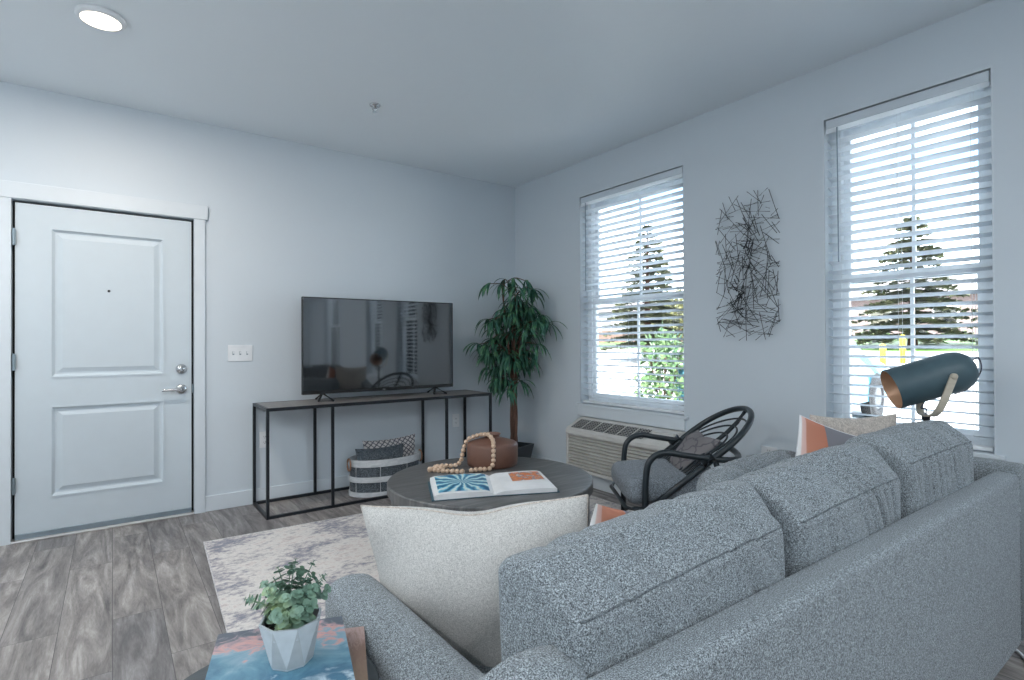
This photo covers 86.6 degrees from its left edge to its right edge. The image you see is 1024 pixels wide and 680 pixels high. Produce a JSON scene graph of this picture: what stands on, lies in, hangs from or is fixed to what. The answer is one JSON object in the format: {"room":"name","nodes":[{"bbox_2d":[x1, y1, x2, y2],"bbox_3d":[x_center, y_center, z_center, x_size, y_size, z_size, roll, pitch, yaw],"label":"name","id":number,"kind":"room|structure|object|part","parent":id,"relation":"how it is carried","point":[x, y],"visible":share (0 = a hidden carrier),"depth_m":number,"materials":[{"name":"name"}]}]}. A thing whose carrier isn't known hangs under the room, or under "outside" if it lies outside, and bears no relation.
{"room":"living room","nodes":[
{"label":"living room","id":0,"kind":"room"},
{"bbox_2d":[0,81,515,540],"bbox_3d":[-2.463,-0.162,3.738,6.459,2.740,0.200,0,0,-36],"label":"wall","id":1,"kind":"structure","parent":0,"point":[288,221],"depth_m":4.15,"materials":[{"name":"white paint"}]},
{"bbox_2d":[11,202,193,540],"bbox_3d":[-2.597,0.185,3.508,0.938,2.021,0.100,0,0,-36],"label":"door","id":2,"kind":"structure","parent":1,"relation":"in","point":[101,360],"depth_m":3.48,"materials":[{"name":"paint"}]},
{"bbox_3d":[-2.607,0.686,3.524,0.598,0.563,0.034,0,0,-36],"label":"panel","id":3,"kind":"part","parent":2,"relation":"part of","materials":[{"name":"paint"}]},
{"bbox_3d":[-2.611,-0.228,3.530,0.598,0.926,0.034,0,0,-36],"label":"panel","id":4,"kind":"part","parent":2,"relation":"part of","materials":[{"name":"paint"}]},
{"bbox_3d":[-2.298,0.338,3.677,0.121,0.022,0.022,0,0,-36],"label":"lever","id":5,"kind":"part","parent":2,"relation":"part of","materials":[{"name":"metal"}]},
{"bbox_2d":[0,196,204,545],"bbox_3d":[-2.602,0.182,3.496,1.096,2.052,0.020,0,0,-36],"label":"trim","id":6,"kind":"structure","parent":1,"relation":"attached to","point":[5,202],"depth_m":3.21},
{"bbox_2d":[12,201,192,538],"bbox_3d":[-2.670,0.185,3.608,0.943,2.047,0.140,0,0,-36],"label":"trim","id":7,"kind":"structure","parent":1,"relation":"attached to","point":[13,395],"depth_m":3.30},
{"bbox_2d":[10,510,194,544],"bbox_3d":[-2.600,1.202,3.513,0.943,0.012,0.080,0,0,-36],"label":"threshold","id":8,"kind":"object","parent":1,"relation":"attached to","point":[13,541],"depth_m":3.45,"materials":[{"name":"metal"}]},
{"bbox_2d":[0,180,207,220],"bbox_3d":[-2.610,-0.893,3.497,1.144,0.098,0.026,0,0,-36],"label":"trim","id":9,"kind":"structure","parent":1,"relation":"attached to","point":[12,189],"depth_m":3.47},
{"bbox_2d":[228,345,251,360],"bbox_3d":[-1.978,0.096,3.958,0.162,0.118,0.016,0,0,-36],"label":"light switch","id":10,"kind":"object","parent":1,"relation":"attached to","point":[235,352],"visible":1,"depth_m":3.96,"materials":[{"name":"plastic"}]},
{"bbox_2d":[259,431,269,447],"bbox_3d":[-1.846,0.743,4.054,0.074,0.120,0.008,0,0,-36],"label":"power outlet","id":11,"kind":"object","parent":1,"relation":"attached to","point":[262,435],"visible":0.82,"depth_m":4.05,"materials":[{"name":"white plastic"}]},
{"bbox_2d":[205,475,349,511],"bbox_3d":[-1.055,1.154,4.628,2.736,0.108,0.014,0,0,-36],"label":"baseboard","id":12,"kind":"structure","parent":1,"relation":"attached to","point":[240,498],"depth_m":4.05,"materials":[{"name":"white paint"}]},
{"bbox_2d":[452,414,458,426],"bbox_3d":[-0.519,0.745,5.029,0.074,0.120,0.008,0,0,-36],"label":"power outlet","id":13,"kind":"object","parent":1,"relation":"attached to","point":[455,417],"visible":1,"depth_m":5.02,"materials":[{"name":"white plastic"}]},
{"bbox_2d":[258,607,321,671],"bbox_3d":[-0.376,0.508,0.925,0.094,0.074,0.094,0,0,-11],"label":"pot","id":14,"kind":"object","parent":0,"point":[289,645],"depth_m":0.89,"materials":[{"name":"ceramic"}]},
{"bbox_2d":[0,0,992,186],"bbox_3d":[0.187,-1.626,0.134,6.459,0.120,9.169,0,0,-36],"label":"ceiling","id":15,"kind":"structure","parent":0,"point":[512,93],"depth_m":3.01,"materials":[{"name":"white paint"}]},
{"bbox_2d":[74,4,126,31],"bbox_3d":[-1.959,-1.528,2.590,0.200,0.026,0.200,0,0,-36],"label":"recessed light","id":16,"kind":"object","parent":15,"relation":"in","point":[99,17],"visible":1,"depth_m":2.56,"materials":[{"name":"white plastic"}]},
{"bbox_2d":[80,11,121,30],"bbox_3d":[-1.959,-1.517,2.590,0.160,0.004,0.160,0,0,-36],"label":"diffuser","id":17,"kind":"object","parent":16,"relation":"attached to","point":[102,20],"depth_m":2.58,"materials":[{"name":"white plastic"}]},
{"bbox_2d":[369,103,380,112],"bbox_3d":[-0.898,-1.517,3.560,0.072,0.046,0.072,0,0,-36],"label":"sprinkler","id":18,"kind":"object","parent":15,"relation":"attached to","point":[373,105],"visible":1,"depth_m":3.55,"materials":[{"name":"metal"}]},
{"bbox_2d":[0,488,1023,679],"bbox_3d":[0.200,1.234,0.116,6.459,0.120,9.169,0,0,-36],"label":"floor","id":19,"kind":"structure","parent":0,"point":[139,601],"depth_m":2.54,"materials":[{"name":"grey wood"}]},
{"bbox_2d":[184,656,379,679],"bbox_3d":[-0.409,0.891,0.913,0.364,0.580,0.364,0,0,-36],"label":"side table","id":20,"kind":"object","parent":19,"relation":"on","point":[372,671],"visible":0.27,"depth_m":0.98,"materials":[{"name":"wood"}]},
{"bbox_2d":[345,626,367,679],"bbox_3d":[-0.374,0.588,0.907,0.263,0.026,0.345,0,0,-16],"label":"hardcover book","id":21,"kind":"object","parent":20,"relation":"on","point":[355,636],"visible":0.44,"depth_m":1.01,"materials":[{"name":"paper"}]},
{"bbox_2d":[205,616,354,679],"bbox_3d":[-0.362,0.559,0.852,0.229,0.030,0.425,0,0,-21],"label":"hardcover book","id":22,"kind":"object","parent":21,"relation":"on","point":[239,655],"visible":0.81,"depth_m":0.93,"materials":[{"name":"paper"}]},
{"bbox_2d":[244,558,330,671],"bbox_3d":[-0.377,0.466,0.923,0.133,0.158,0.156,0,0,-36],"label":"potted plant","id":23,"kind":"object","parent":22,"relation":"on","point":[289,624],"visible":1,"depth_m":0.89,"materials":[{"name":"plant"}]},
{"bbox_2d":[253,390,491,519],"bbox_3d":[-1.039,0.834,4.352,1.823,0.745,0.444,0,0,-36],"label":"console table","id":24,"kind":"object","parent":19,"relation":"on","point":[313,404],"visible":0.87,"depth_m":4.11,"materials":[{"name":"black metal"}]},
{"bbox_3d":[-1.892,0.836,3.989,0.019,0.703,0.019,0,0,-36],"label":"leg","id":25,"kind":"part","parent":24,"relation":"part of","materials":[{"name":"black metal"}]},
{"bbox_3d":[-1.640,0.833,3.646,0.019,0.703,0.019,0,0,-36],"label":"leg","id":26,"kind":"part","parent":24,"relation":"part of","materials":[{"name":"black metal"}]},
{"bbox_3d":[-1.540,0.836,4.247,0.019,0.703,0.019,0,0,-36],"label":"leg","id":27,"kind":"part","parent":24,"relation":"part of","materials":[{"name":"black metal"}]},
{"bbox_3d":[-1.037,1.196,4.349,1.823,0.020,0.444,0,0,-36],"label":"frame","id":28,"kind":"part","parent":24,"relation":"part of","materials":[{"name":"black metal"}]},
{"bbox_3d":[-1.288,0.833,3.905,0.019,0.703,0.019,0,0,-36],"label":"leg","id":29,"kind":"part","parent":24,"relation":"part of","materials":[{"name":"black metal"}]},
{"bbox_3d":[-1.041,0.472,4.354,1.823,0.022,0.444,0,0,-36],"label":"frame","id":30,"kind":"part","parent":24,"relation":"part of","materials":[{"name":"black metal"}]},
{"bbox_2d":[301,296,452,401],"bbox_3d":[-1.033,0.068,4.372,1.265,0.780,0.218,0,0,-35],"label":"television","id":31,"kind":"object","parent":24,"relation":"on","point":[348,345],"visible":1,"depth_m":4.32,"materials":[{"name":"black glass"}]},
{"bbox_3d":[-0.787,0.836,4.801,0.019,0.703,0.019,0,0,-36],"label":"leg","id":32,"kind":"part","parent":24,"relation":"part of","materials":[{"name":"black metal"}]},
{"bbox_3d":[-0.535,0.833,4.459,0.019,0.703,0.019,0,0,-36],"label":"leg","id":33,"kind":"part","parent":24,"relation":"part of","materials":[{"name":"black metal"}]},
{"bbox_3d":[-0.438,0.837,5.057,0.019,0.703,0.019,0,0,-36],"label":"leg","id":34,"kind":"part","parent":24,"relation":"part of","materials":[{"name":"black metal"}]},
{"bbox_3d":[-0.186,0.833,4.715,0.019,0.703,0.019,0,0,-36],"label":"leg","id":35,"kind":"part","parent":24,"relation":"part of","materials":[{"name":"black metal"}]},
{"bbox_2d":[347,449,422,497],"bbox_3d":[-1.016,1.057,4.362,0.615,0.294,0.366,0,0,-36],"label":"storage basket","id":36,"kind":"object","parent":19,"relation":"on","point":[368,479],"visible":0.73,"depth_m":4.16,"materials":[{"name":"grey fabric"}]},
{"bbox_3d":[-1.254,0.961,4.177,0.013,0.101,0.083,0,0,-36],"label":"handle","id":37,"kind":"part","parent":36,"relation":"part of","materials":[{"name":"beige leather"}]},
{"bbox_2d":[355,443,403,460],"bbox_3d":[-1.032,1.006,4.282,0.402,0.342,0.126,0,0,-36],"label":"throw pillow","id":38,"kind":"object","parent":36,"relation":"on","point":[395,451],"visible":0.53,"depth_m":4.25,"materials":[{"name":"grey fabric"}]},
{"bbox_2d":[362,434,414,456],"bbox_3d":[-0.990,0.997,4.453,0.479,0.406,0.142,0,0,-36],"label":"throw pillow","id":39,"kind":"object","parent":36,"relation":"on","point":[409,441],"visible":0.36,"depth_m":4.48,"materials":[{"name":"white fabric"}]},
{"bbox_2d":[203,495,632,632],"bbox_3d":[-0.007,1.186,2.757,2.664,0.011,2.878,0,0,-36],"label":"area rug","id":40,"kind":"object","parent":19,"relation":"on","point":[339,547],"visible":0.17,"depth_m":2.97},
{"bbox_2d":[387,457,592,526],"bbox_3d":[-0.115,0.964,2.950,1.100,0.441,1.100,0,0,-36],"label":"coffee table","id":41,"kind":"object","parent":40,"relation":"on","point":[409,486],"visible":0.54,"depth_m":2.78,"materials":[{"name":"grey wood"}]},
{"bbox_2d":[467,432,517,469],"bbox_3d":[-0.118,0.651,3.258,0.306,0.188,0.306,0,0,-36],"label":"clay vase","id":42,"kind":"object","parent":41,"relation":"on","point":[479,452],"visible":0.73,"depth_m":3.14,"materials":[{"name":"brown ceramic"}]},
{"bbox_2d":[427,432,495,473],"bbox_3d":[-0.295,0.645,3.127,0.388,0.204,0.234,0,0,-21],"label":"bead garland","id":43,"kind":"object","parent":42,"relation":"on","point":[438,468],"visible":1,"depth_m":3.09,"materials":[{"name":"brown wood"}]},
{"bbox_2d":[428,470,559,501],"bbox_3d":[-0.102,0.724,2.744,0.635,0.033,0.372,0,0,-13],"label":"open book","id":44,"kind":"object","parent":41,"relation":"on","point":[477,485],"visible":1,"depth_m":2.67,"materials":[{"name":"paper"}]},
{"bbox_2d":[434,474,489,492],"bbox_3d":[-0.243,0.714,2.718,0.270,0.011,0.343,0,0,-12],"label":"print","id":45,"kind":"object","parent":44,"relation":"on","point":[454,483],"depth_m":2.68},
{"bbox_2d":[508,471,543,480],"bbox_3d":[0.070,0.715,2.857,0.170,0.002,0.181,0,0,-10],"label":"print","id":46,"kind":"object","parent":44,"relation":"on","point":[516,475],"depth_m":2.85},
{"bbox_2d":[610,406,754,510],"bbox_3d":[0.972,0.777,3.091,0.758,0.798,0.620,0,0,0],"label":"armchair","id":47,"kind":"object","parent":40,"relation":"on","point":[653,479],"visible":0.68,"depth_m":2.89,"materials":[{"name":"black paint"}]},
{"bbox_3d":[0.878,0.882,3.090,0.571,0.039,0.574,0,0,0],"label":"seat frame","id":48,"kind":"part","parent":47,"relation":"part of","materials":[{"name":"black paint"}]},
{"bbox_2d":[611,459,710,503],"bbox_3d":[0.880,0.793,3.091,0.564,0.152,0.528,0,0,0],"label":"seat cushion","id":49,"kind":"object","parent":47,"relation":"on","point":[664,481],"depth_m":2.87,"materials":[{"name":"grey fabric"}]},
{"bbox_3d":[1.006,0.871,3.324,0.637,0.602,0.238,0,0,26],"label":"arm","id":50,"kind":"part","parent":47,"relation":"part of","materials":[{"name":"black paint"}]},
{"bbox_3d":[0.909,0.730,3.096,0.463,0.327,0.425,0,0,-36],"label":"rod","id":51,"kind":"part","parent":47,"relation":"part of","materials":[{"name":"black paint"}]},
{"bbox_3d":[0.926,0.710,3.097,0.532,0.367,0.499,0,0,-36],"label":"rod","id":52,"kind":"part","parent":47,"relation":"part of","materials":[{"name":"black paint"}]},
{"bbox_3d":[1.006,0.868,2.857,0.637,0.602,0.237,0,0,-26],"label":"arm","id":53,"kind":"part","parent":47,"relation":"part of","materials":[{"name":"black paint"}]},
{"bbox_3d":[0.943,0.690,3.099,0.602,0.406,0.572,0,0,-36],"label":"rod","id":54,"kind":"part","parent":47,"relation":"part of","materials":[{"name":"black paint"}]},
{"bbox_2d":[670,430,720,470],"bbox_3d":[1.027,0.654,3.122,0.211,0.219,0.361,0,0,0],"label":"throw pillow","id":55,"kind":"object","parent":47,"relation":"on","point":[696,443],"visible":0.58,"depth_m":3.03,"materials":[{"name":"grey fabric"}]},
{"bbox_3d":[1.021,0.670,3.091,0.601,0.446,0.481,0,0,0],"label":"rod","id":56,"kind":"part","parent":47,"relation":"part of","materials":[{"name":"black paint"}]},
{"bbox_2d":[463,278,566,457],"bbox_3d":[-0.055,0.314,4.855,0.767,1.782,0.828,0,0,-31],"label":"potted tree","id":57,"kind":"object","parent":19,"relation":"on","point":[518,317],"visible":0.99,"depth_m":4.86,"materials":[{"name":"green plant"}]},
{"bbox_3d":[0.011,1.081,4.974,0.283,0.250,0.283,0,0,34],"label":"planter","id":58,"kind":"part","parent":57,"relation":"part of","materials":[{"name":"black plastic"}]},
{"bbox_2d":[566,416,685,503],"bbox_3d":[0.856,0.924,4.161,0.207,0.545,1.105,0,0,-36],"label":"air conditioner","id":59,"kind":"object","parent":19,"relation":"on","point":[593,445],"visible":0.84,"depth_m":4.24,"materials":[{"name":"plastic"}]},
{"bbox_3d":[0.887,1.124,4.182,0.106,0.145,1.085,0,0,-36],"label":"panel","id":60,"kind":"part","parent":59,"relation":"part of","materials":[{"name":"beige metal"}]},
{"bbox_3d":[1.093,0.674,3.838,0.090,0.045,0.180,0,0,-36],"label":"control lid","id":61,"kind":"part","parent":59,"relation":"part of","materials":[{"name":"plastic"}]},
{"bbox_2d":[325,420,1023,679],"bbox_3d":[0.737,0.732,1.651,2.347,0.898,0.814,0,0,-36],"label":"sofa","id":62,"kind":"object","parent":19,"relation":"on","point":[896,552],"visible":1,"depth_m":1.11,"materials":[{"name":"grey fabric"}]},
{"bbox_3d":[-0.144,0.764,1.003,0.161,0.633,0.813,0,0,-36],"label":"arm","id":63,"kind":"part","parent":62,"relation":"part of"},
{"bbox_2d":[360,494,588,666],"bbox_3d":[-0.068,0.616,1.310,0.601,0.534,0.251,0,0,4],"label":"throw pillow","id":64,"kind":"object","parent":62,"relation":"on","point":[443,565],"visible":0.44,"depth_m":1.22,"materials":[{"name":"beige fabric"}]},
{"bbox_2d":[474,665,493,674],"bbox_3d":[0.143,0.813,1.283,0.695,0.156,0.680,0,0,-36],"label":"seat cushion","id":65,"kind":"object","parent":62,"relation":"on","point":[484,669],"depth_m":1.22,"materials":[{"name":"grey fabric"}]},
{"bbox_2d":[590,504,629,525],"bbox_3d":[0.358,0.708,1.624,0.585,0.532,0.186,0,0,-31],"label":"throw pillow","id":66,"kind":"object","parent":62,"relation":"on","point":[601,513],"visible":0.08,"depth_m":1.48,"materials":[{"name":"fabric"}]},
{"bbox_2d":[498,480,784,678],"bbox_3d":[0.301,0.556,1.040,0.692,0.473,0.202,0,0,-36],"label":"cushion","id":67,"kind":"object","parent":62,"relation":"on","point":[594,600],"depth_m":0.91,"materials":[{"name":"grey fabric"}]},
{"bbox_2d":[696,450,795,490],"bbox_3d":[0.926,0.614,2.041,0.660,0.356,0.216,0,0,-36],"label":"sofa cushion","id":68,"kind":"object","parent":62,"relation":"on","point":[730,470],"visible":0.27,"depth_m":1.93,"materials":[{"name":"grey fabric"}]},
{"bbox_3d":[0.941,0.786,1.345,2.130,0.615,0.080,0,0,-36],"label":"frame","id":69,"kind":"part","parent":62,"relation":"part of","materials":[{"name":"grey fabric"}]},
{"bbox_2d":[733,443,900,577],"bbox_3d":[0.817,0.541,1.413,0.653,0.492,0.205,0,0,-36],"label":"cushion","id":70,"kind":"object","parent":62,"relation":"on","point":[828,502],"depth_m":1.30,"materials":[{"name":"grey fabric"}]},
{"bbox_2d":[795,415,855,455],"bbox_3d":[1.298,0.580,2.135,0.591,0.576,0.136,0,0,-9],"label":"throw pillow","id":71,"kind":"object","parent":62,"relation":"on","point":[812,435],"visible":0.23,"depth_m":2.11,"materials":[{"name":"fabric"}]},
{"bbox_2d":[810,413,896,435],"bbox_3d":[1.416,0.517,2.279,0.518,0.438,0.155,0,0,-17],"label":"throw pillow","id":72,"kind":"object","parent":62,"relation":"on","point":[853,426],"visible":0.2,"depth_m":2.23,"materials":[{"name":"beige fabric"}]},
{"bbox_2d":[844,420,973,518],"bbox_3d":[1.325,0.531,1.786,0.654,0.499,0.206,0,0,-36],"label":"cushion","id":73,"kind":"object","parent":62,"relation":"on","point":[932,461],"depth_m":1.65,"materials":[{"name":"grey fabric"}]},
{"bbox_3d":[1.631,0.769,2.308,0.127,0.625,0.813,0,0,-36],"label":"arm","id":74,"kind":"part","parent":62,"relation":"part of"},
{"bbox_2d":[880,352,981,420],"bbox_3d":[1.871,0.617,2.424,0.372,1.128,0.252,0,0,0],"label":"reading lamp","id":75,"kind":"object","parent":19,"relation":"on","point":[943,375],"visible":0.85,"depth_m":2.36,"materials":[{"name":"blue painted metal"},{"name":"copper"},{"name":"pale wood"}]},
{"bbox_3d":[1.882,0.155,2.313,0.026,0.026,0.016,0,0,15],"label":"pivot knob","id":76,"kind":"part","parent":75,"relation":"part of","materials":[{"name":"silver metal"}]},
{"bbox_3d":[2.005,0.158,2.389,0.105,0.167,0.006,0,0,15],"label":"cord","id":77,"kind":"part","parent":75,"relation":"part of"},
{"bbox_2d":[1015,649,1023,658],"bbox_3d":[1.856,1.170,1.959,0.030,0.013,0.539,0,0,27],"label":"cable","id":78,"kind":"object","parent":19,"relation":"on","point":[1016,650],"visible":0.23,"depth_m":2.02,"materials":[{"name":"white plastic"}]},
{"bbox_2d":[515,0,1023,467],"bbox_3d":[2.774,-0.196,1.898,0.200,2.740,8.969,0,0,-36],"label":"wall","id":79,"kind":"structure","parent":0,"point":[771,139],"depth_m":3.37,"materials":[{"name":"white paint"}]},
{"bbox_2d":[531,454,564,462],"bbox_3d":[2.639,1.120,1.901,0.014,0.108,8.755,0,0,-36],"label":"baseboard","id":80,"kind":"structure","parent":79,"relation":"attached to","point":[532,455],"depth_m":5.11,"materials":[{"name":"white paint"}]},
{"bbox_2d":[576,164,688,430],"bbox_3d":[0.963,-0.300,4.320,0.200,1.888,1.136,0,0,-36],"label":"window","id":81,"kind":"structure","parent":79,"relation":"in","point":[675,421],"depth_m":4.38,"materials":[{"name":"plastic"}]},
{"bbox_2d":[581,166,683,413],"bbox_3d":[0.930,-0.350,4.296,0.080,1.768,1.040,0,0,-36],"label":"window blind","id":82,"kind":"object","parent":81,"relation":"attached to","point":[676,173],"visible":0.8,"depth_m":4.25,"materials":[{"name":"white paint"}]},
{"bbox_3d":[0.686,-0.330,4.646,0.057,1.710,0.002,0,0,-36],"label":"ladder cord","id":83,"kind":"part","parent":82,"relation":"part of","materials":[{"name":"white fabric"}]},
{"bbox_3d":[0.938,-0.333,4.302,0.057,1.710,0.002,0,0,-36],"label":"ladder cord","id":84,"kind":"part","parent":82,"relation":"part of","materials":[{"name":"white fabric"}]},
{"bbox_3d":[0.942,0.525,4.297,0.052,0.018,1.040,0,0,-36],"label":"rail","id":85,"kind":"part","parent":82,"relation":"part of","materials":[{"name":"white plastic"}]},
{"bbox_3d":[1.191,-0.336,3.959,0.057,1.710,0.002,0,0,-36],"label":"ladder cord","id":86,"kind":"part","parent":82,"relation":"part of","materials":[{"name":"white fabric"}]},
{"bbox_3d":[0.896,0.552,4.263,0.025,0.020,1.136,0,0,-36],"label":"sill","id":87,"kind":"part","parent":81,"relation":"part of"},
{"bbox_3d":[1.001,0.070,4.345,0.028,0.855,0.966,0,0,-36],"label":"sash","id":88,"kind":"part","parent":81,"relation":"part of","materials":[{"name":"plastic"}]},
{"bbox_3d":[1.024,-0.750,4.370,0.028,0.885,0.966,0,0,-36],"label":"sash","id":89,"kind":"part","parent":81,"relation":"part of","materials":[{"name":"plastic"}]},
{"bbox_2d":[715,190,780,340],"bbox_3d":[1.478,-0.465,3.432,0.072,0.938,0.430,0,0,-36],"label":"wall art","id":90,"kind":"object","parent":79,"relation":"attached to","point":[749,226],"visible":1,"depth_m":3.42,"materials":[{"name":"black metal"}]},
{"bbox_2d":[761,445,776,453],"bbox_3d":[1.582,0.701,3.343,0.008,0.090,0.100,0,0,-36],"label":"power outlet","id":91,"kind":"object","parent":79,"relation":"attached to","point":[764,449],"visible":0.31,"depth_m":3.35,"materials":[{"name":"white plastic"}]},
{"bbox_2d":[823,66,1005,460],"bbox_3d":[2.054,-0.325,2.835,0.200,1.866,0.809,0,0,-36],"label":"window","id":92,"kind":"structure","parent":79,"relation":"in","point":[989,375],"depth_m":2.83,"materials":[{"name":"plastic"}]},
{"bbox_2d":[826,70,993,451],"bbox_3d":[2.022,-0.364,2.812,0.080,1.768,0.713,0,0,-36],"label":"window blind","id":93,"kind":"object","parent":92,"relation":"attached to","point":[982,80],"visible":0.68,"depth_m":2.78,"materials":[{"name":"white paint"}]},
{"bbox_3d":[1.861,-0.345,3.048,0.057,1.710,0.002,0,0,-36],"label":"ladder cord","id":94,"kind":"part","parent":93,"relation":"part of","materials":[{"name":"white fabric"}]},
{"bbox_3d":[2.021,-0.347,2.829,0.057,1.710,0.002,0,0,-36],"label":"ladder cord","id":95,"kind":"part","parent":93,"relation":"part of","materials":[{"name":"white fabric"}]},
{"bbox_3d":[2.199,-0.349,2.588,0.057,1.710,0.002,0,0,-36],"label":"ladder cord","id":96,"kind":"part","parent":93,"relation":"part of","materials":[{"name":"white fabric"}]},
{"bbox_3d":[2.033,0.511,2.812,0.052,0.018,0.713,0,0,-36],"label":"rail","id":97,"kind":"part","parent":93,"relation":"part of","materials":[{"name":"white plastic"}]},
{"bbox_3d":[2.116,-0.765,2.885,0.028,0.885,0.639,0,0,-36],"label":"sash","id":98,"kind":"part","parent":92,"relation":"part of","materials":[{"name":"plastic"}]},
{"bbox_3d":[2.093,0.055,2.860,0.028,0.855,0.639,0,0,-36],"label":"sash","id":99,"kind":"part","parent":92,"relation":"part of","materials":[{"name":"plastic"}]},
{"bbox_3d":[1.987,0.538,2.778,0.025,0.020,0.809,0,0,-36],"label":"sill","id":100,"kind":"part","parent":92,"relation":"part of","materials":[{"name":"white paint"}]},
{"label":"outside","id":101,"kind":"structure","parent":0,"visible":0},
{"bbox_3d":[38.250,0.042,46.735,63.000,0.080,90.000,0,0,-36],"label":"ground","id":102,"kind":"structure","parent":101,"visible":0},
{"bbox_2d":[598,302,677,330],"bbox_3d":[6.065,-1.340,49.153,8.800,3.800,18.800,0,0,-36],"label":"house","id":103,"kind":"structure","parent":102,"relation":"on","point":[608,305],"depth_m":41.03,"materials":[{"name":"white"}]},
{"bbox_3d":[7.090,-0.992,40.905,0.020,1.010,0.940,0,0,-36],"label":"pane","id":104,"kind":"part","parent":103,"relation":"part of","materials":[{"name":"glass"}]},
{"bbox_2d":[598,329,681,341],"bbox_3d":[4.273,-0.165,40.068,0.250,0.950,20.500,0,0,-36],"label":"wooden fence","id":105,"kind":"object","parent":102,"relation":"on","point":[612,335],"visible":0.02,"depth_m":36.91,"materials":[{"name":"brown"}]},
{"bbox_2d":[851,274,977,340],"bbox_3d":[24.283,-1.791,30.280,7.800,3.900,11.800,0,0,-36],"label":"brick building","id":106,"kind":"structure","parent":102,"relation":"on","point":[965,286],"depth_m":28.92,"materials":[{"name":"brown"}]},
{"bbox_3d":[20.203,-1.206,29.820,0.020,0.920,0.940,0,0,-36],"label":"pane","id":107,"kind":"part","parent":106,"relation":"part of","materials":[{"name":"glass"}]},
{"bbox_3d":[21.921,-1.228,27.483,0.020,0.920,0.940,0,0,-36],"label":"pane","id":108,"kind":"part","parent":106,"relation":"part of","materials":[{"name":"glass"}]},
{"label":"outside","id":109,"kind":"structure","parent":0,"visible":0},
{"bbox_2d":[599,349,978,429],"bbox_3d":[0.973,0.893,19.324,17.541,0.920,90.000,0,0,-36],"label":"ground","id":110,"kind":"structure","parent":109,"point":[964,396],"depth_m":14.71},
{"bbox_2d":[600,225,683,354],"bbox_3d":[5.359,-1.916,21.027,3.602,5.000,3.767,0,0,-36],"label":"conifer tree","id":111,"kind":"object","parent":110,"relation":"on","point":[661,307],"visible":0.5,"depth_m":20.72,"materials":[{"name":"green plant"}]},
{"bbox_2d":[633,320,683,400],"bbox_3d":[2.233,0.492,8.025,0.894,1.573,0.861,0,0,-7],"label":"leafy shrub","id":112,"kind":"object","parent":110,"relation":"on","point":[659,342],"visible":0.41,"depth_m":7.87,"materials":[{"name":"green plant"}]},
{"bbox_2d":[675,339,886,416],"bbox_3d":[4.465,0.554,8.707,4.135,1.570,1.818,0,0,-42],"label":"car","id":113,"kind":"object","parent":110,"relation":"on","point":[854,351],"visible":0.22,"depth_m":8.62,"materials":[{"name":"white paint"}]},
{"bbox_2d":[879,344,885,364],"bbox_3d":[9.216,0.488,13.501,0.140,0.790,0.140,0,0,-36],"label":"bollard","id":114,"kind":"object","parent":110,"relation":"on","point":[882,351],"visible":0.56,"depth_m":13.45,"materials":[{"name":"yellow paint"}]},
{"bbox_2d":[900,338,905,362],"bbox_3d":[10.791,0.241,15.004,0.140,0.790,0.140,0,0,-36],"label":"bollard","id":115,"kind":"object","parent":110,"relation":"on","point":[902,350],"visible":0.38,"depth_m":14.95,"materials":[{"name":"yellow paint"}]},
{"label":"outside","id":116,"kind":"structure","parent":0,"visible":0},
{"bbox_2d":[598,340,977,351],"bbox_3d":[10.454,0.255,26.300,6.000,0.360,90.000,0,0,-36],"label":"ground","id":117,"kind":"structure","parent":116,"point":[950,342],"depth_m":19.71,"materials":[{"name":"green plant"}]},
{"bbox_2d":[641,289,682,337],"bbox_3d":[8.730,-1.274,29.016,3.625,3.002,3.532,0,0,-36],"label":"leafy tree","id":118,"kind":"object","parent":117,"relation":"on","point":[678,306],"visible":0.09,"depth_m":28.10,"materials":[{"name":"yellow plant"}]},
{"bbox_2d":[851,216,977,344],"bbox_3d":[14.403,-2.054,19.645,4.618,4.723,4.386,0,0,-36],"label":"conifer tree","id":119,"kind":"object","parent":117,"relation":"on","point":[918,300],"visible":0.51,"depth_m":19.16,"materials":[{"name":"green plant"}]}
]}

